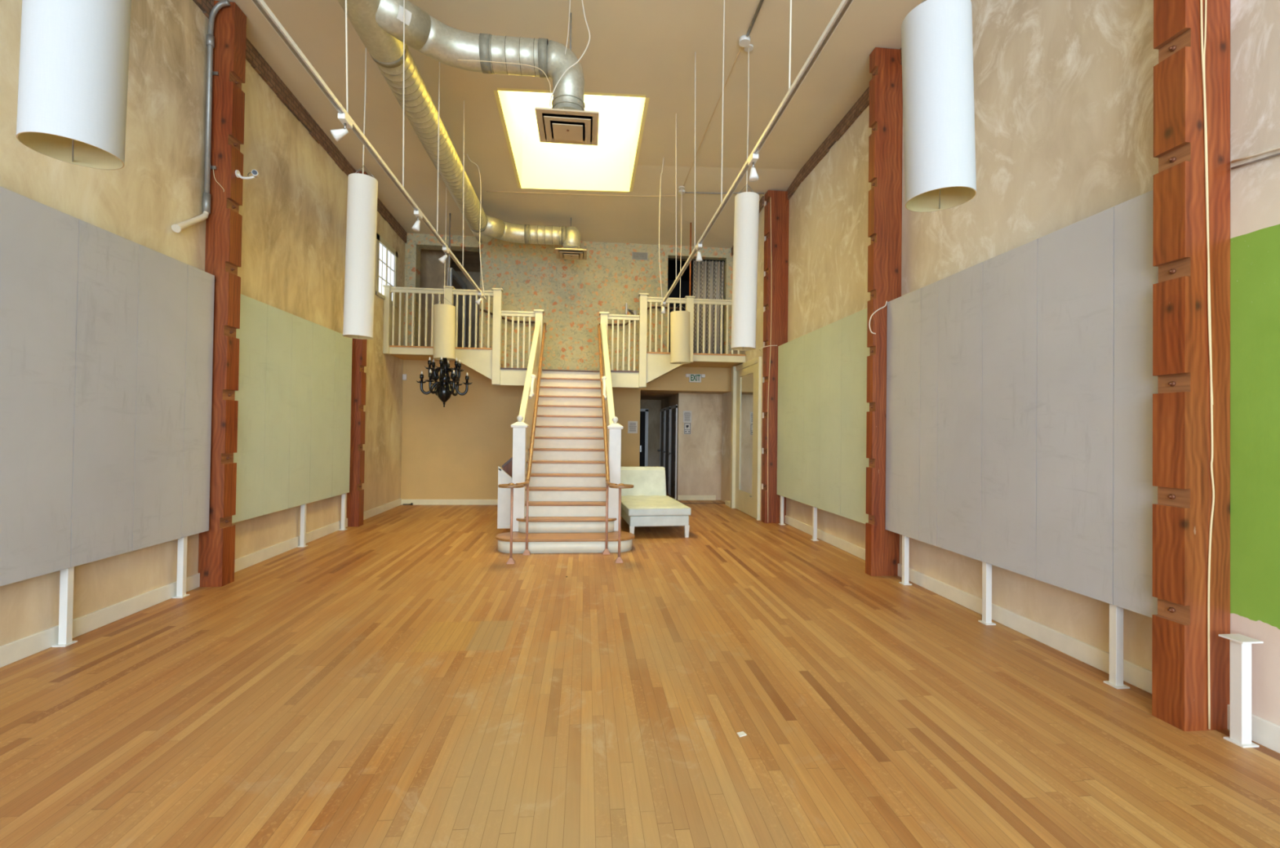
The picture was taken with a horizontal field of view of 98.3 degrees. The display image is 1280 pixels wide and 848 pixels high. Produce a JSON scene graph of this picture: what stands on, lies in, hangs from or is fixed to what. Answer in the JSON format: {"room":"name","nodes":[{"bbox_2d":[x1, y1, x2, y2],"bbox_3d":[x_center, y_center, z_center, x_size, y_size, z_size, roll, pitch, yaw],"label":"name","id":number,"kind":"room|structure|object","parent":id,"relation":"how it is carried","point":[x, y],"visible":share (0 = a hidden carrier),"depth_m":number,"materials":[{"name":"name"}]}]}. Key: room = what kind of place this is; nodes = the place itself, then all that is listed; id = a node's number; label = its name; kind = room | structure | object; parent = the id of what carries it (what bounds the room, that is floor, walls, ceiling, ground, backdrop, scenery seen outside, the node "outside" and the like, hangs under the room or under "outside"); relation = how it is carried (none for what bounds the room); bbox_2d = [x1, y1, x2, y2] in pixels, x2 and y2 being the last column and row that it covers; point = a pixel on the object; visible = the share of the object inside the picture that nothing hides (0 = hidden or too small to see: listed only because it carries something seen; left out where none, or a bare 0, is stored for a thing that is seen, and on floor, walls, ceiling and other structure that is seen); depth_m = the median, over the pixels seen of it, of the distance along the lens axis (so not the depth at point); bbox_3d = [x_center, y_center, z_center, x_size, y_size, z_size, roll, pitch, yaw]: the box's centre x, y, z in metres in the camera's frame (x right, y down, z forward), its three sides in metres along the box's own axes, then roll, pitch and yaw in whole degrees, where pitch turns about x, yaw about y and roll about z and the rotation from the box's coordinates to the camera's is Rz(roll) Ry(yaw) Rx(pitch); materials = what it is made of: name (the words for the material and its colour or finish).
{"room":"community hall","nodes":[
{"label":"community hall","id":0,"kind":"room"},
{"bbox_2d":[0,0,404,646],"bbox_3d":[-4.025,-1.443,2.959,0.250,5.900,16.650,1,-1,-6],"label":"wall","id":1,"kind":"structure","parent":0,"point":[294,214],"depth_m":5.05,"materials":[{"name":"brown paint"}]},
{"bbox_2d":[0,186,214,647],"bbox_3d":[-3.940,0.052,3.818,0.090,2.935,2.771,1,-1,-6],"label":"wall panel","id":2,"kind":"object","parent":1,"relation":"attached to","point":[106,337],"visible":1,"depth_m":3.94,"materials":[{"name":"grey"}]},
{"bbox_2d":[0,497,401,667],"bbox_3d":[-3.914,1.442,2.788,0.020,0.130,16.350,1,-1,-6],"label":"baseboard","id":3,"kind":"structure","parent":1,"relation":"attached to","point":[15,651],"depth_m":4.45,"materials":[{"name":"white paint"}]},
{"bbox_2d":[171,0,230,232],"bbox_3d":[-3.983,-2.843,5.038,0.192,2.350,0.450,1,-1,-6],"label":"conduit","id":4,"kind":"object","parent":1,"relation":"attached to","point":[177,228],"visible":1,"depth_m":5.20,"materials":[{"name":"silver metal"}]},
{"bbox_2d":[231,293,352,547],"bbox_3d":[-4.241,0.122,6.860,0.090,2.860,2.866,1,-1,-6],"label":"wall panel","id":5,"kind":"object","parent":1,"relation":"attached to","point":[293,396],"visible":0.98,"depth_m":6.58,"materials":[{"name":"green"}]},
{"bbox_2d":[192,0,407,243],"bbox_3d":[-3.838,-3.882,2.853,0.030,0.399,16.350,1,-1,-6],"label":"trim","id":6,"kind":"structure","parent":1,"relation":"attached to","point":[257,62],"depth_m":6.83,"materials":[{"name":"wood"}]},
{"bbox_2d":[375,233,503,385],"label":"railing","id":7,"kind":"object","parent":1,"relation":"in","point":[384,269],"depth_m":9.99,"materials":[{"name":"beige paint"}]},
{"bbox_2d":[419,249,480,347],"bbox_3d":[-3.968,-2.526,12.574,2.100,2.700,2.450,1,-1,-6],"label":"doorway","id":8,"kind":"structure","parent":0,"point":[432,270],"depth_m":12.13,"materials":[{"name":"paint"}]},
{"bbox_2d":[447,267,466,347],"bbox_3d":[-4.149,-2.358,12.554,0.080,1.980,1.510,1,-1,-6],"label":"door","id":9,"kind":"structure","parent":8,"relation":"in","point":[453,273],"depth_m":12.69,"materials":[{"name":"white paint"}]},
{"bbox_2d":[400,233,732,499],"bbox_3d":[-1.400,-1.306,11.432,6.640,5.900,0.300,1,-1,-6],"label":"wall","id":10,"kind":"structure","parent":0,"point":[455,451],"depth_m":11.20,"materials":[{"name":"beige paint"}]},
{"bbox_2d":[402,373,407,380],"bbox_3d":[-4.645,-0.924,10.927,0.075,0.120,0.060,1,-1,-6],"label":"sensor","id":11,"kind":"object","parent":10,"relation":"attached to","point":[404,375],"visible":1,"depth_m":10.90,"materials":[{"name":"white plastic"}]},
{"bbox_2d":[401,499,497,505],"bbox_3d":[-2.363,1.574,11.145,4.710,0.110,0.020,1,-1,-6],"label":"baseboard","id":12,"kind":"structure","parent":10,"relation":"attached to","point":[415,502],"depth_m":11.00,"materials":[{"name":"beige paint"}]},
{"bbox_2d":[480,308,534,325],"bbox_3d":[-2.587,-2.142,11.130,1.226,0.308,0.095,1,-1,-6],"label":"wall handrail","id":13,"kind":"object","parent":10,"relation":"attached to","point":[485,311],"visible":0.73,"depth_m":11.09,"materials":[{"name":"brown wood"}]},
{"bbox_2d":[389,345,746,388],"bbox_3d":[-1.337,-1.028,10.748,6.628,0.680,1.056,1,-1,-6],"label":"mezzanine","id":14,"kind":"object","parent":10,"relation":"attached to","point":[479,359],"visible":0.63,"depth_m":10.32,"materials":[{"name":"beige paint"}]},
{"bbox_2d":[501,310,535,368],"bbox_3d":[-2.238,-1.546,10.151,0.615,1.043,0.080,1,-1,-6],"label":"balustrade","id":15,"kind":"object","parent":14,"relation":"on","point":[504,313],"visible":0.98,"depth_m":10.13,"materials":[{"name":"beige paint"}]},
{"bbox_2d":[608,314,639,370],"bbox_3d":[-0.312,-1.518,10.341,0.595,1.043,0.080,1,-1,-6],"label":"balustrade","id":16,"kind":"object","parent":14,"relation":"on","point":[611,317],"visible":0.99,"depth_m":10.32,"materials":[{"name":"beige paint"}]},
{"bbox_2d":[638,293,739,387],"bbox_3d":[0.992,-1.550,10.470,2.066,1.748,0.174,1,-1,-6],"label":"balustrade","id":17,"kind":"object","parent":14,"relation":"on","point":[690,301],"visible":0.81,"depth_m":10.40,"materials":[{"name":"beige paint"}]},
{"bbox_2d":[625,302,635,321],"bbox_3d":[-0.187,-2.229,11.053,0.107,0.230,0.767,1,-1,13],"label":"bracket","id":18,"kind":"object","parent":10,"relation":"attached to","point":[633,312],"visible":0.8,"depth_m":10.88,"materials":[{"name":"silver metal"}]},
{"bbox_2d":[627,421,637,433],"bbox_3d":[-0.150,0.066,11.388,0.200,0.250,0.004,1,-1,-6],"label":"paper notice","id":19,"kind":"object","parent":10,"relation":"attached to","point":[632,425],"visible":1,"depth_m":11.39,"materials":[{"name":"white paper"}]},
{"bbox_2d":[631,252,647,260],"bbox_3d":[-0.003,-3.472,11.434,0.320,0.150,0.018,1,-1,-6],"label":"air vent","id":20,"kind":"object","parent":10,"relation":"in","point":[635,255],"visible":1,"depth_m":11.43,"materials":[{"name":"silver metal"}]},
{"bbox_2d":[599,306,679,328],"bbox_3d":[0.014,-2.190,11.387,1.701,0.479,0.095,1,-1,-6],"label":"wall handrail","id":21,"kind":"object","parent":10,"relation":"attached to","point":[652,307],"visible":0.49,"depth_m":11.36,"materials":[{"name":"brown wood"}]},
{"bbox_2d":[684,373,705,382],"bbox_3d":[1.146,-0.951,11.494,0.410,0.170,0.070,1,-1,-6],"label":"exit sign","id":22,"kind":"object","parent":10,"relation":"attached to","point":[694,378],"visible":1,"depth_m":11.47,"materials":[{"name":"white plastic"}]},
{"bbox_2d":[667,257,724,353],"bbox_3d":[1.173,-2.410,11.691,1.240,2.142,0.092,1,-1,-6],"label":"curtain","id":23,"kind":"object","parent":10,"relation":"hanging from","point":[708,275],"visible":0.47,"depth_m":11.72,"materials":[{"name":"grey fabric"}]},
{"bbox_2d":[681,502,724,503],"bbox_3d":[0.908,1.675,11.689,1.910,0.006,0.060,1,-1,-6],"label":"trim","id":24,"kind":"structure","parent":10,"relation":"attached to","point":[682,503],"depth_m":11.73,"materials":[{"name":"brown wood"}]},
{"bbox_2d":[214,0,926,248],"bbox_3d":[-0.380,-4.064,3.323,7.400,0.527,16.600,1,-1,-6],"label":"ceiling","id":25,"kind":"structure","parent":0,"point":[646,47],"depth_m":6.71,"materials":[{"name":"beige paint"}]},
{"bbox_2d":[16,0,131,169],"bbox_3d":[-2.379,-2.620,2.366,0.335,2.939,0.320,1,-1,-6],"label":"pendant lamp","id":26,"kind":"object","parent":25,"relation":"hanging from","point":[72,105],"visible":1,"depth_m":2.26,"materials":[{"name":"white fabric"}]},
{"bbox_2d":[342,48,377,339],"bbox_3d":[-2.776,-2.459,5.530,0.288,3.192,0.268,1,-1,-6],"label":"pendant lamp","id":27,"kind":"object","parent":25,"relation":"hanging from","point":[362,189],"visible":0.91,"depth_m":5.41,"materials":[{"name":"beige fabric"}]},
{"bbox_2d":[251,0,486,300],"bbox_3d":[-2.010,-3.007,3.894,0.268,2.144,9.080,1,-1,-6],"label":"track","id":28,"kind":"object","parent":25,"relation":"hanging from","point":[260,5],"visible":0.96,"depth_m":3.83,"materials":[{"name":"white metal"}]},
{"bbox_2d":[330,112,352,142],"bbox_3d":[-1.902,-1.865,3.510,0.104,0.157,0.120,1,-1,-6],"label":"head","id":29,"kind":"object","parent":28,"relation":"hanging from","point":[339,134],"visible":1,"depth_m":3.49},
{"bbox_2d":[411,210,422,231],"bbox_3d":[-2.039,-1.842,5.044,0.075,0.168,0.120,1,-1,-6],"label":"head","id":30,"kind":"object","parent":28,"relation":"hanging from","point":[415,227],"visible":1,"depth_m":5.02},
{"bbox_2d":[438,246,448,263],"bbox_3d":[-2.148,-1.832,6.038,0.096,0.166,0.120,1,-1,-6],"label":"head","id":31,"kind":"object","parent":28,"relation":"hanging from","point":[442,260],"visible":1,"depth_m":6.01},
{"bbox_2d":[475,292,482,305],"bbox_3d":[-2.342,-1.810,8.028,0.091,0.167,0.120,1,-1,-6],"label":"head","id":32,"kind":"object","parent":28,"relation":"hanging from","point":[477,302],"visible":1,"depth_m":8.00},
{"bbox_2d":[417,186,472,407],"bbox_3d":[-3.112,-2.110,8.880,0.854,3.611,0.790,1,-1,-6],"label":"pendant lamp","id":33,"kind":"object","parent":25,"relation":"hanging from","point":[444,315],"depth_m":8.75,"materials":[{"name":"beige fabric"}]},
{"bbox_2d":[448,213,450,286],"bbox_3d":[-3.458,-3.162,10.043,0.026,1.358,0.026,1,-1,17],"label":"rod","id":34,"kind":"object","parent":25,"relation":"hanging from","point":[449,213],"visible":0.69,"depth_m":10.03,"materials":[{"name":"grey metal"}]},
{"bbox_2d":[337,0,585,248],"bbox_3d":[-1.490,-3.529,4.788,2.084,1.123,10.967,1,-1,-6],"label":"ventilation duct","id":35,"kind":"object","parent":25,"relation":"hanging from","point":[379,24],"visible":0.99,"depth_m":5.16,"materials":[{"name":"metal"}]},
{"bbox_2d":[457,59,551,95],"bbox_3d":[-1.234,-3.165,5.047,0.844,0.269,0.028,1,-1,-6],"label":"cord","id":36,"kind":"object","parent":35,"relation":"attached to","point":[458,60],"visible":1,"depth_m":5.04,"materials":[{"name":"grey plastic"}]},
{"bbox_2d":[534,106,599,146],"bbox_3d":[-0.687,-2.863,5.289,0.575,0.175,0.575,1,-1,-6],"label":"air diffuser","id":37,"kind":"object","parent":35,"relation":"attached to","point":[560,126],"visible":1,"depth_m":5.19,"materials":[{"name":"beige paint"}]},
{"bbox_2d":[549,0,590,106],"bbox_3d":[-0.649,-3.510,5.114,0.383,1.120,0.059,1,-1,7],"label":"cable","id":38,"kind":"object","parent":35,"relation":"hanging from","point":[575,64],"visible":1,"depth_m":5.10,"materials":[{"name":"white plastic"}]},
{"bbox_2d":[555,247,586,259],"bbox_3d":[-1.257,-3.112,10.139,0.560,0.115,0.560,1,-1,-6],"label":"air diffuser","id":39,"kind":"object","parent":35,"relation":"attached to","point":[566,253],"visible":1,"depth_m":10.01,"materials":[{"name":"beige paint"}]},
{"bbox_2d":[564,0,570,54],"bbox_3d":[-0.665,-3.741,5.120,0.053,0.658,0.008,1,-1,-6],"label":"cord","id":40,"kind":"object","parent":25,"relation":"hanging from","point":[570,0],"visible":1,"depth_m":5.12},
{"bbox_2d":[493,88,648,192],"bbox_3d":[-0.939,-4.877,8.039,1.898,1.929,2.608,1,-1,-6],"label":"skylight","id":41,"kind":"object","parent":25,"relation":"attached to","point":[611,166],"depth_m":9.25,"materials":[{"name":"white glass"}]},
{"bbox_2d":[486,191,671,196],"bbox_3d":[-0.964,-3.907,9.407,3.216,0.088,0.060,1,-1,-5],"label":"wire","id":42,"kind":"object","parent":25,"relation":"attached to","point":[486,191],"visible":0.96,"depth_m":9.41,"materials":[{"name":"grey metal"}]},
{"bbox_2d":[670,186,690,364],"bbox_3d":[0.685,-2.487,9.239,0.345,2.952,0.330,1,-1,-6],"label":"pendant lamp","id":43,"kind":"object","parent":25,"relation":"hanging from","point":[680,351],"visible":1,"depth_m":9.09,"materials":[{"name":"beige fabric"}]},
{"bbox_2d":[678,189,684,194],"bbox_3d":[0.709,-3.939,9.378,0.110,0.048,0.110,1,-1,-6],"label":"junction box","id":44,"kind":"object","parent":25,"relation":"attached to","point":[681,191],"visible":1,"depth_m":9.35,"materials":[{"name":"white plastic"}]},
{"bbox_2d":[688,222,691,296],"bbox_3d":[0.956,-3.119,10.479,0.026,1.429,0.026,1,-1,17],"label":"rod","id":45,"kind":"object","parent":25,"relation":"hanging from","point":[690,223],"visible":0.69,"depth_m":10.47,"materials":[{"name":"metal"}]},
{"bbox_2d":[683,47,742,186],"bbox_3d":[0.910,-4.016,7.630,0.016,0.095,3.421,1,-1,-6],"label":"wire","id":46,"kind":"object","parent":25,"relation":"attached to","point":[740,47],"visible":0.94,"depth_m":7.13,"materials":[{"name":"grey metal"}]},
{"bbox_2d":[684,191,764,194],"bbox_3d":[1.440,-3.939,9.444,1.359,0.045,0.054,1,-1,-1],"label":"wire","id":47,"kind":"object","parent":25,"relation":"attached to","point":[685,192],"visible":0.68,"depth_m":9.44,"materials":[{"name":"grey metal"}]},
{"bbox_2d":[738,35,750,47],"bbox_3d":[1.108,-4.056,5.861,0.120,0.048,0.120,1,-1,-6],"label":"junction box","id":48,"kind":"object","parent":25,"relation":"attached to","point":[744,41],"visible":1,"depth_m":5.83,"materials":[{"name":"white plastic"}]},
{"bbox_2d":[730,44,759,351],"bbox_3d":[1.142,-2.444,5.968,0.285,3.276,0.260,1,-1,-6],"label":"pendant lamp","id":49,"kind":"object","parent":25,"relation":"hanging from","point":[744,282],"visible":0.98,"depth_m":5.85,"materials":[{"name":"beige fabric"}]},
{"bbox_2d":[746,0,764,35],"bbox_3d":[1.446,-4.101,2.699,0.030,0.033,6.200,1,-1,-6],"label":"conduit","id":50,"kind":"object","parent":25,"relation":"attached to","point":[761,2],"visible":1,"depth_m":5.52,"materials":[{"name":"silver metal"}]},
{"bbox_2d":[658,0,853,306],"bbox_3d":[0.773,-2.996,4.169,0.120,2.203,9.080,1,-1,-6],"label":"track","id":51,"kind":"object","parent":25,"relation":"hanging from","point":[845,5],"visible":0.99,"depth_m":3.73,"materials":[{"name":"white metal"}]},
{"bbox_2d":[661,302,666,313],"bbox_3d":[0.356,-1.770,8.445,0.072,0.166,0.120,1,-1,-6],"label":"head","id":52,"kind":"object","parent":51,"relation":"hanging from","point":[664,304],"visible":1,"depth_m":8.43},
{"bbox_2d":[695,243,702,262],"bbox_3d":[0.625,-1.799,5.829,0.072,0.166,0.120,1,-1,-6],"label":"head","id":53,"kind":"object","parent":51,"relation":"hanging from","point":[699,258],"visible":1,"depth_m":5.81},
{"bbox_2d":[747,153,759,182],"bbox_3d":[0.811,-1.819,3.949,0.072,0.166,0.120,1,-1,-6],"label":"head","id":54,"kind":"object","parent":51,"relation":"hanging from","point":[753,177],"visible":1,"depth_m":3.93},
{"bbox_2d":[901,0,976,212],"bbox_3d":[1.519,-2.621,2.811,0.346,2.990,0.316,1,-1,-6],"label":"pendant lamp","id":55,"kind":"object","parent":25,"relation":"hanging from","point":[937,41],"visible":1,"depth_m":2.67,"materials":[{"name":"white fabric"}]},
{"bbox_2d":[0,492,1279,847],"bbox_3d":[-0.637,1.638,5.095,7.600,0.120,20.300,1,-1,-6],"label":"floor","id":56,"kind":"structure","parent":0,"point":[390,680],"depth_m":2.92,"materials":[{"name":"brown wood"}]},
{"bbox_2d":[198,0,246,586],"bbox_3d":[-4.027,-1.250,5.341,0.212,5.572,0.185,1,-1,-6],"label":"timber post","id":57,"kind":"object","parent":56,"relation":"on","point":[223,255],"visible":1,"depth_m":5.27,"materials":[{"name":"brown wood"}]},
{"bbox_2d":[235,169,258,179],"bbox_3d":[-3.808,-2.424,5.383,0.199,0.096,0.101,1,-1,-6],"label":"security camera","id":58,"kind":"object","parent":57,"relation":"attached to","point":[255,172],"visible":1,"depth_m":5.37,"materials":[{"name":"white plastic"}]},
{"bbox_2d":[346,171,368,526],"bbox_3d":[-4.366,-1.161,8.580,0.177,5.464,0.180,1,-1,-6],"label":"timber post","id":59,"kind":"object","parent":56,"relation":"on","point":[355,497],"visible":0.59,"depth_m":8.48,"materials":[{"name":"brown wood"}]},
{"bbox_2d":[495,309,634,553],"bbox_3d":[-1.158,-0.243,8.578,1.933,3.712,3.519,1,-1,-6],"label":"staircase","id":60,"kind":"structure","parent":56,"relation":"on","point":[570,517],"depth_m":8.00,"materials":[{"name":"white wood"}]},
{"bbox_2d":[497,322,546,564],"bbox_3d":[-1.630,-0.142,8.225,0.337,3.491,3.946,1,-1,-6],"label":"stair handrail","id":61,"kind":"object","parent":60,"relation":"attached to","point":[512,486],"visible":1,"depth_m":6.83,"materials":[{"name":"brown wood"}]},
{"bbox_2d":[597,324,633,563],"bbox_3d":[-0.556,-0.127,8.325,0.308,3.491,3.949,1,-1,-11],"label":"stair handrail","id":62,"kind":"object","parent":60,"relation":"attached to","point":[620,486],"visible":1,"depth_m":6.85,"materials":[{"name":"brown wood"}]},
{"bbox_2d":[620,466,691,537],"bbox_3d":[0.130,1.183,8.779,0.910,0.900,1.877,1,-1,-10],"label":"chaise longue","id":63,"kind":"object","parent":56,"relation":"on","point":[647,504],"visible":0.89,"depth_m":8.39,"materials":[{"name":"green fabric"}]},
{"bbox_2d":[621,495,691,509],"bbox_3d":[0.160,1.197,8.603,0.910,0.024,1.520,1,-1,-10],"label":"cushion","id":64,"kind":"object","parent":63,"relation":"on","point":[628,502],"depth_m":8.34,"materials":[{"name":"beige fabric"}]},
{"bbox_2d":[737,731,746,737],"bbox_3d":[0.511,1.564,2.790,0.043,0.004,0.035,1,-1,-24],"label":"paper scrap","id":65,"kind":"object","parent":56,"relation":"on","point":[740,734],"visible":1,"depth_m":2.79,"materials":[{"name":"white paper"}]},
{"bbox_2d":[760,190,789,523],"bbox_3d":[2.305,-1.142,9.440,0.367,5.623,0.190,1,-1,-6],"label":"timber post","id":66,"kind":"object","parent":56,"relation":"on","point":[775,281],"visible":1,"depth_m":9.36,"materials":[{"name":"brown wood"}]},
{"bbox_2d":[767,208,771,522],"bbox_3d":[2.184,-1.089,9.324,0.051,5.490,0.012,1,-1,-6],"label":"cable","id":67,"kind":"object","parent":66,"relation":"attached to","point":[771,208],"visible":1,"depth_m":9.31,"materials":[{"name":"beige plastic"}]},
{"bbox_2d":[777,307,870,541],"bbox_3d":[2.517,0.162,7.724,0.090,2.980,3.216,1,-1,-6],"label":"wall panel","id":68,"kind":"object","parent":56,"relation":"on","point":[823,406],"visible":0.97,"depth_m":7.45,"materials":[{"name":"green fabric"}]},
{"bbox_2d":[865,47,902,576],"bbox_3d":[2.666,-1.224,6.042,0.317,5.715,0.125,1,-1,-6],"label":"timber post","id":69,"kind":"object","parent":56,"relation":"on","point":[886,92],"visible":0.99,"depth_m":5.99,"materials":[{"name":"brown wood"}]},
{"bbox_2d":[868,301,887,333],"bbox_3d":[2.564,-1.145,5.954,0.195,0.362,0.027,1,-1,2],"label":"cable","id":70,"kind":"object","parent":69,"relation":"attached to","point":[886,301],"visible":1,"depth_m":5.95,"materials":[{"name":"white plastic"}]},
{"bbox_2d":[885,190,1158,688],"bbox_3d":[2.833,0.145,4.527,0.090,2.945,2.871,1,-1,-6],"label":"wall panel","id":71,"kind":"object","parent":56,"relation":"on","point":[1021,384],"visible":0.99,"depth_m":3.93,"materials":[{"name":"grey fabric"}]},
{"bbox_2d":[1151,0,1230,731],"bbox_3d":[2.991,-1.258,3.005,0.267,5.716,0.165,1,-1,-6],"label":"timber post","id":72,"kind":"object","parent":56,"relation":"on","point":[1181,408],"visible":1,"depth_m":2.92,"materials":[{"name":"brown wood"}]},
{"bbox_2d":[1200,0,1214,729],"bbox_3d":[2.987,-1.155,2.914,0.085,5.490,0.010,1,-1,-6],"label":"cable","id":73,"kind":"object","parent":72,"relation":"attached to","point":[1201,1],"visible":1,"depth_m":2.90,"materials":[{"name":"beige metal"}]},
{"bbox_2d":[1203,0,1213,404],"bbox_3d":[3.004,-2.000,2.922,0.058,3.800,0.013,1,-1,-6],"label":"cable","id":74,"kind":"object","parent":72,"relation":"attached to","point":[1205,19],"visible":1,"depth_m":2.91,"materials":[{"name":"beige plastic"}]},
{"bbox_2d":[1218,633,1263,747],"bbox_3d":[3.015,1.337,2.778,0.115,0.524,0.105,1,-1,-6],"label":"post","id":75,"kind":"object","parent":56,"relation":"on","point":[1240,646],"visible":1,"depth_m":2.76,"materials":[{"name":"white metal"}]},
{"bbox_2d":[640,393,678,466],"bbox_3d":[0.283,0.481,13.464,1.180,2.420,3.450,1,-1,-6],"label":"wall","id":76,"kind":"structure","parent":0,"point":[654,406],"depth_m":15.11,"materials":[{"name":"paint"}]},
{"bbox_2d":[639,408,648,466],"bbox_3d":[-0.055,0.646,15.031,0.540,2.120,0.060,1,-1,-6],"label":"door","id":77,"kind":"structure","parent":76,"relation":"in","point":[643,457],"depth_m":15.05,"materials":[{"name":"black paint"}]},
{"bbox_2d":[657,408,665,467],"bbox_3d":[0.552,0.649,14.644,0.108,2.120,0.770,1,-1,-6],"label":"door","id":78,"kind":"structure","parent":76,"relation":"in","point":[663,410],"depth_m":14.62,"materials":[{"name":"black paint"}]},
{"bbox_2d":[662,406,671,494],"bbox_3d":[0.640,0.640,13.748,0.108,2.120,0.770,1,-1,-6],"label":"door","id":79,"kind":"structure","parent":76,"relation":"in","point":[667,421],"depth_m":13.65,"materials":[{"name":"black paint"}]},
{"bbox_2d":[667,404,677,499],"bbox_3d":[0.734,0.629,12.798,0.108,2.120,0.820,1,-1,-6],"label":"door","id":80,"kind":"structure","parent":76,"relation":"in","point":[673,410],"depth_m":12.73,"materials":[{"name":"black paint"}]},
{"bbox_2d":[666,259,693,352],"bbox_3d":[1.107,-2.453,13.074,2.300,2.700,2.450,1,-1,-6],"label":"doorway","id":81,"kind":"structure","parent":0,"point":[685,278],"depth_m":14.18,"materials":[{"name":"black"}]},
{"bbox_2d":[640,391,725,399],"bbox_3d":[0.712,-0.722,13.519,2.010,0.100,3.450,1,-1,-6],"label":"ceiling","id":82,"kind":"structure","parent":0,"point":[645,395],"depth_m":12.62,"materials":[{"name":"paint"}]},
{"bbox_2d":[676,393,722,500],"bbox_3d":[1.327,0.482,12.356,0.980,2.420,0.100,1,-1,-6],"label":"wall","id":83,"kind":"structure","parent":0,"point":[699,464],"depth_m":12.31,"materials":[{"name":"paint"}]},
{"bbox_2d":[683,410,691,422],"bbox_3d":[1.052,-0.163,12.283,0.190,0.260,0.004,1,-1,-6],"label":"paper notice","id":84,"kind":"object","parent":83,"relation":"attached to","point":[686,414],"visible":1,"depth_m":12.28,"materials":[{"name":"white paper"}]},
{"bbox_2d":[684,422,691,434],"bbox_3d":[1.053,0.100,12.280,0.160,0.255,0.005,1,-1,-6],"label":"paper notice","id":85,"kind":"object","parent":83,"relation":"attached to","point":[687,426],"visible":1,"depth_m":12.28,"materials":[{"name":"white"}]},
{"bbox_2d":[677,495,715,500],"bbox_3d":[1.258,1.635,12.276,0.860,0.110,0.020,1,-1,-6],"label":"baseboard","id":86,"kind":"structure","parent":83,"relation":"attached to","point":[679,497],"depth_m":12.27,"materials":[{"name":"beige paint"}]},
{"bbox_2d":[720,195,766,520],"bbox_3d":[2.282,-1.262,11.022,0.610,5.900,2.940,1,-1,-6],"label":"wall","id":87,"kind":"structure","parent":0,"point":[750,354],"depth_m":9.93,"materials":[{"name":"beige paint"}]},
{"bbox_2d":[724,500,729,506],"bbox_3d":[1.847,1.642,11.395,0.100,0.090,0.350,1,-1,-6],"label":"baseboard","id":88,"kind":"structure","parent":87,"relation":"attached to","point":[726,502],"depth_m":11.42,"materials":[{"name":"beige paint"}]},
{"bbox_2d":[729,356,761,520],"bbox_3d":[1.966,0.257,10.392,0.100,2.840,1.620,1,-1,-6],"label":"door","id":89,"kind":"structure","parent":87,"relation":"in","point":[746,377],"depth_m":10.36,"materials":[{"name":"beige paint"}]},
{"bbox_2d":[731,195,764,255],"bbox_3d":[2.037,-3.752,10.617,0.030,0.407,2.050,1,-1,-6],"label":"trim","id":90,"kind":"structure","parent":87,"relation":"attached to","point":[762,200],"depth_m":9.71,"materials":[{"name":"wood"}]},
{"bbox_2d":[786,0,1279,725],"bbox_3d":[3.307,-1.352,2.482,0.250,5.900,14.260,1,-1,-6],"label":"wall","id":91,"kind":"structure","parent":0,"point":[1064,89],"depth_m":3.82,"materials":[{"name":"beige paint"}]},
{"bbox_2d":[786,48,902,199],"bbox_3d":[3.206,-4.006,2.470,0.030,0.274,14.200,1,-1,-6],"label":"trim","id":92,"kind":"structure","parent":91,"relation":"attached to","point":[863,102],"depth_m":7.70,"materials":[{"name":"wood"}]},
{"bbox_2d":[784,515,1279,753],"bbox_3d":[3.138,1.531,2.404,0.020,0.130,14.200,1,-1,-6],"label":"baseboard","id":93,"kind":"structure","parent":91,"relation":"attached to","point":[1265,733],"depth_m":4.05,"materials":[{"name":"white paint"}]},
{"bbox_2d":[1231,152,1279,169],"bbox_3d":[3.191,-1.264,2.231,0.012,0.196,1.387,1,-1,-6],"label":"wire","id":94,"kind":"object","parent":91,"relation":"attached to","point":[1276,154],"visible":1,"depth_m":2.81,"materials":[{"name":"grey metal"}]},
{"bbox_2d":[1231,146,1279,163],"bbox_3d":[3.191,-1.289,2.231,0.012,0.217,1.387,1,-1,-6],"label":"wire","id":95,"kind":"object","parent":91,"relation":"attached to","point":[1277,148],"visible":1,"depth_m":2.81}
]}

